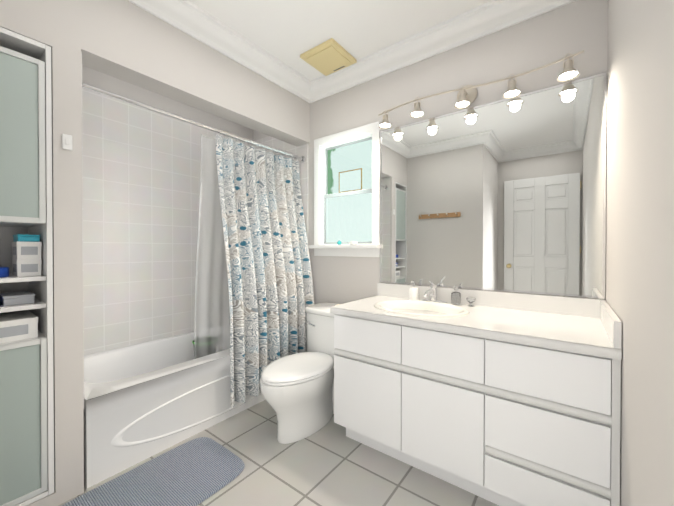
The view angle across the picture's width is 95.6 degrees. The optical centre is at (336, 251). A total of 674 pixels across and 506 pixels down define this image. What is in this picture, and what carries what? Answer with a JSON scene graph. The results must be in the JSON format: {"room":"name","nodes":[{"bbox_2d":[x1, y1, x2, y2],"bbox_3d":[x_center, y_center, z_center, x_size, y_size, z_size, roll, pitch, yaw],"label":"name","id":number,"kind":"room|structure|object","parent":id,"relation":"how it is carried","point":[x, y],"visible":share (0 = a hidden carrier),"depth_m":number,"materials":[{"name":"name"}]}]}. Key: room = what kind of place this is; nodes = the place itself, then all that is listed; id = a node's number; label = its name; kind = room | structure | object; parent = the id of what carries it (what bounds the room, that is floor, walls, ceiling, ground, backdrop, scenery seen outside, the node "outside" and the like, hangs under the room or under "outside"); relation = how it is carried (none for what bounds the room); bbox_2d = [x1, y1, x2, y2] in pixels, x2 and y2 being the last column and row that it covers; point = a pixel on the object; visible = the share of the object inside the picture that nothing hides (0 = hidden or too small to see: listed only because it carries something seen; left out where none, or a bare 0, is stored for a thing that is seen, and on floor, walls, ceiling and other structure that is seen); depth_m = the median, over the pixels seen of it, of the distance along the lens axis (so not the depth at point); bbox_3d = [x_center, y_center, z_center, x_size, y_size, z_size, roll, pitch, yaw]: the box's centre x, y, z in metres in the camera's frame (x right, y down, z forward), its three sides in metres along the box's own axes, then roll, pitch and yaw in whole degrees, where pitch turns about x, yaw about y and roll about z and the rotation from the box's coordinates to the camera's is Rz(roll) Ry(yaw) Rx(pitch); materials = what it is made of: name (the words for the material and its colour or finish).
{"room":"bathroom","nodes":[
{"label":"bathroom","id":0,"kind":"room"},
{"bbox_2d":[0,0,83,505],"bbox_3d":[-1.657,-0.128,1.412,0.860,2.440,0.556,0,1,37],"label":"wall","id":1,"kind":"structure","parent":0,"point":[55,25],"depth_m":1.33,"materials":[{"name":"white paint"}]},
{"bbox_2d":[0,27,54,505],"bbox_3d":[-1.480,0.083,1.283,0.417,1.896,0.356,0,1,37],"label":"linen cabinet","id":2,"kind":"object","parent":1,"relation":"in","point":[27,445],"visible":0.92,"depth_m":1.25,"materials":[{"name":"white wood"}]},
{"bbox_2d":[0,267,8,277],"bbox_3d":[-1.423,0.086,1.226,0.146,0.040,0.146,0,1,37],"label":"tin","id":3,"kind":"object","parent":2,"relation":"in","point":[4,271],"visible":1,"depth_m":1.24,"materials":[{"name":"blue"}]},
{"bbox_2d":[0,291,34,305],"bbox_3d":[-1.377,0.202,1.312,0.153,0.040,0.093,0,1,37],"label":"pack","id":4,"kind":"object","parent":2,"relation":"in","point":[16,298],"visible":1,"depth_m":1.27,"materials":[{"name":"grey"}]},
{"bbox_2d":[0,310,37,342],"bbox_3d":[-1.425,0.320,1.292,0.263,0.085,0.193,0,1,37],"label":"box","id":5,"kind":"object","parent":2,"relation":"in","point":[18,325],"visible":0.98,"depth_m":1.26,"materials":[{"name":"white"}]},
{"bbox_2d":[12,259,41,276],"bbox_3d":[-1.351,0.070,1.330,0.133,0.072,0.075,0,1,37],"label":"box","id":6,"kind":"object","parent":2,"relation":"in","point":[25,267],"visible":0.98,"depth_m":1.29,"materials":[{"name":"white plastic"}]},
{"bbox_2d":[12,241,41,258],"bbox_3d":[-1.351,-0.004,1.329,0.133,0.074,0.075,0,1,37],"label":"box","id":7,"kind":"object","parent":6,"relation":"on","point":[26,250],"visible":1,"depth_m":1.29,"materials":[{"name":"white plastic"}]},
{"bbox_2d":[13,234,39,241],"bbox_3d":[-1.351,-0.056,1.329,0.123,0.030,0.069,0,1,37],"label":"box","id":8,"kind":"object","parent":7,"relation":"on","point":[25,238],"visible":0.96,"depth_m":1.29,"materials":[{"name":"teal"}]},
{"bbox_2d":[62,134,71,150],"bbox_3d":[-1.171,-0.474,1.327,0.012,0.065,0.034,0,1,37],"label":"switch plate","id":9,"kind":"object","parent":1,"relation":"attached to","point":[66,142],"visible":1,"depth_m":1.32,"materials":[{"name":"white plastic"}]},
{"bbox_2d":[82,65,252,139],"bbox_3d":[-1.334,-0.136,2.471,0.100,2.440,1.524,0,1,37],"label":"wall","id":10,"kind":"structure","parent":0,"point":[95,78],"depth_m":2.33,"materials":[{"name":"white paint"}]},
{"bbox_2d":[81,51,307,408],"bbox_3d":[-0.999,-0.184,2.218,0.740,1.800,1.524,0,1,37],"label":"wall tiles","id":11,"kind":"structure","parent":10,"relation":"attached to","point":[142,183],"depth_m":2.27,"materials":[{"name":"white tile"}]},
{"bbox_2d":[82,81,304,162],"bbox_3d":[-0.748,-0.784,2.023,0.056,0.056,1.507,0,1,37],"label":"curtain rod","id":12,"kind":"object","parent":11,"relation":"attached to","point":[145,106],"visible":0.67,"depth_m":1.79,"materials":[{"name":"silver metal"}]},
{"bbox_2d":[194,135,229,358],"bbox_3d":[-0.747,0.053,2.176,0.111,1.588,0.520,0,1,37],"label":"curtain liner","id":13,"kind":"object","parent":12,"relation":"hanging from","point":[206,236],"visible":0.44,"depth_m":2.05,"materials":[{"name":"white"}]},
{"bbox_2d":[215,127,313,406],"bbox_3d":[-0.490,0.082,2.249,0.198,1.778,0.785,0,1,37],"label":"shower curtain","id":14,"kind":"object","parent":12,"relation":"hanging from","point":[270,286],"visible":0.85,"depth_m":2.18,"materials":[{"name":"fabric"}]},
{"bbox_2d":[81,0,309,145],"bbox_3d":[-0.748,-1.132,2.021,0.150,0.440,1.524,0,1,37],"label":"wall","id":15,"kind":"structure","parent":0,"point":[128,41],"depth_m":1.74,"materials":[{"name":"white paint"}]},
{"bbox_2d":[128,0,317,102],"bbox_3d":[-0.781,-1.296,1.759,0.111,0.106,1.980,0,1,37],"label":"crown molding","id":16,"kind":"structure","parent":15,"relation":"attached to","point":[188,17],"depth_m":1.88,"materials":[{"name":"white"}]},
{"bbox_2d":[58,400,498,505],"bbox_3d":[-0.666,1.125,1.083,2.851,0.060,3.150,0,1,37],"label":"floor","id":17,"kind":"structure","parent":0,"point":[330,463],"depth_m":1.50,"materials":[{"name":"tile"}]},
{"bbox_2d":[62,437,244,505],"bbox_3d":[-0.835,1.084,1.373,0.456,0.015,0.756,0,1,37],"label":"bath mat","id":18,"kind":"object","parent":17,"relation":"on","point":[196,472],"visible":0.96,"depth_m":1.44,"materials":[{"name":"fabric"}]},
{"bbox_2d":[83,323,264,489],"bbox_3d":[-0.988,0.879,2.217,0.746,0.415,1.502,0,1,37],"label":"bathtub","id":19,"kind":"object","parent":17,"relation":"on","point":[144,400],"visible":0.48,"depth_m":1.72,"materials":[{"name":"white ceramic"}]},
{"bbox_2d":[192,337,217,358],"bbox_3d":[-1.037,0.846,2.407,0.186,0.299,0.186,0,1,37],"label":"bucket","id":20,"kind":"object","parent":19,"relation":"in","point":[194,341],"visible":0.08,"depth_m":2.35,"materials":[{"name":"grey plastic"}]},
{"bbox_2d":[260,303,336,443],"bbox_3d":[-0.154,0.746,1.966,0.444,0.685,0.803,0,1,37],"label":"toilet","id":21,"kind":"object","parent":17,"relation":"on","point":[297,390],"visible":0.73,"depth_m":1.79,"materials":[{"name":"white ceramic"}]},
{"bbox_2d":[330,280,621,505],"bbox_3d":[0.619,0.633,1.602,1.224,0.917,0.562,0,1,37],"label":"bathroom vanity","id":22,"kind":"object","parent":17,"relation":"on","point":[504,398],"visible":1,"depth_m":1.31,"materials":[{"name":"white laminate"}]},
{"bbox_2d":[409,281,418,299],"bbox_3d":[0.495,0.251,1.968,0.061,0.128,0.066,0,1,37],"label":"soap dispenser","id":23,"kind":"object","parent":22,"relation":"on","point":[413,292],"visible":0.88,"depth_m":1.94,"materials":[{"name":"white ceramic"}]},
{"bbox_2d":[451,285,460,304],"bbox_3d":[0.705,0.257,1.815,0.053,0.118,0.062,0,1,37],"label":"soap dispenser","id":24,"kind":"object","parent":22,"relation":"on","point":[455,297],"visible":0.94,"depth_m":1.80,"materials":[{"name":"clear glass"}]},
{"bbox_2d":[466,296,475,306],"bbox_3d":[0.773,0.288,1.764,0.049,0.058,0.052,0,1,37],"label":"ornament","id":25,"kind":"object","parent":22,"relation":"on","point":[470,299],"visible":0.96,"depth_m":1.75,"materials":[{"name":"white metal"}]},
{"bbox_2d":[189,0,491,79],"bbox_3d":[-0.666,-1.375,1.064,2.851,0.060,3.150,0,1,37],"label":"ceiling","id":26,"kind":"structure","parent":0,"point":[288,32],"depth_m":1.79,"materials":[{"name":"white paint"}]},
{"bbox_2d":[300,38,356,75],"bbox_3d":[-0.058,-1.339,2.128,0.280,0.025,0.280,0,1,37],"label":"fan","id":27,"kind":"object","parent":26,"relation":"attached to","point":[329,56],"visible":1,"depth_m":2.10,"materials":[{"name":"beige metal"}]},
{"bbox_2d":[253,0,607,304],"bbox_3d":[0.253,-0.134,2.291,2.851,2.440,0.100,0,1,37],"label":"wall","id":28,"kind":"structure","parent":0,"point":[548,37],"depth_m":1.88,"materials":[{"name":"white paint"}]},
{"bbox_2d":[309,121,379,256],"bbox_3d":[0.059,-0.443,2.384,0.642,0.966,0.130,0,1,37],"label":"window unit","id":29,"kind":"structure","parent":28,"relation":"in","point":[345,218],"depth_m":2.39,"materials":[{"name":"white"}]},
{"bbox_2d":[312,0,576,99],"bbox_3d":[0.492,-1.298,1.969,1.650,0.106,0.111,0,1,37],"label":"crown molding","id":30,"kind":"structure","parent":28,"relation":"attached to","point":[490,17],"depth_m":1.87,"materials":[{"name":"white"}]},
{"bbox_2d":[378,50,583,128],"bbox_3d":[0.717,-0.908,1.756,1.092,0.155,0.179,0,1,37],"label":"light bar","id":31,"kind":"object","parent":28,"relation":"attached to","point":[466,96],"visible":1,"depth_m":1.71,"materials":[{"name":"silver metal"}]},
{"bbox_2d":[380,72,606,298],"bbox_3d":[0.790,-0.312,1.812,1.212,1.071,0.008,0,1,37],"label":"mirror panel","id":32,"kind":"object","parent":28,"relation":"attached to","point":[507,195],"visible":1,"depth_m":1.70,"materials":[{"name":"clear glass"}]},
{"bbox_2d":[606,0,673,505],"bbox_3d":[0.402,-0.118,0.205,0.100,2.440,3.050,0,1,37],"label":"wall","id":33,"kind":"structure","parent":0,"point":[640,201],"depth_m":0.74,"materials":[{"name":"white paint"}]}
]}

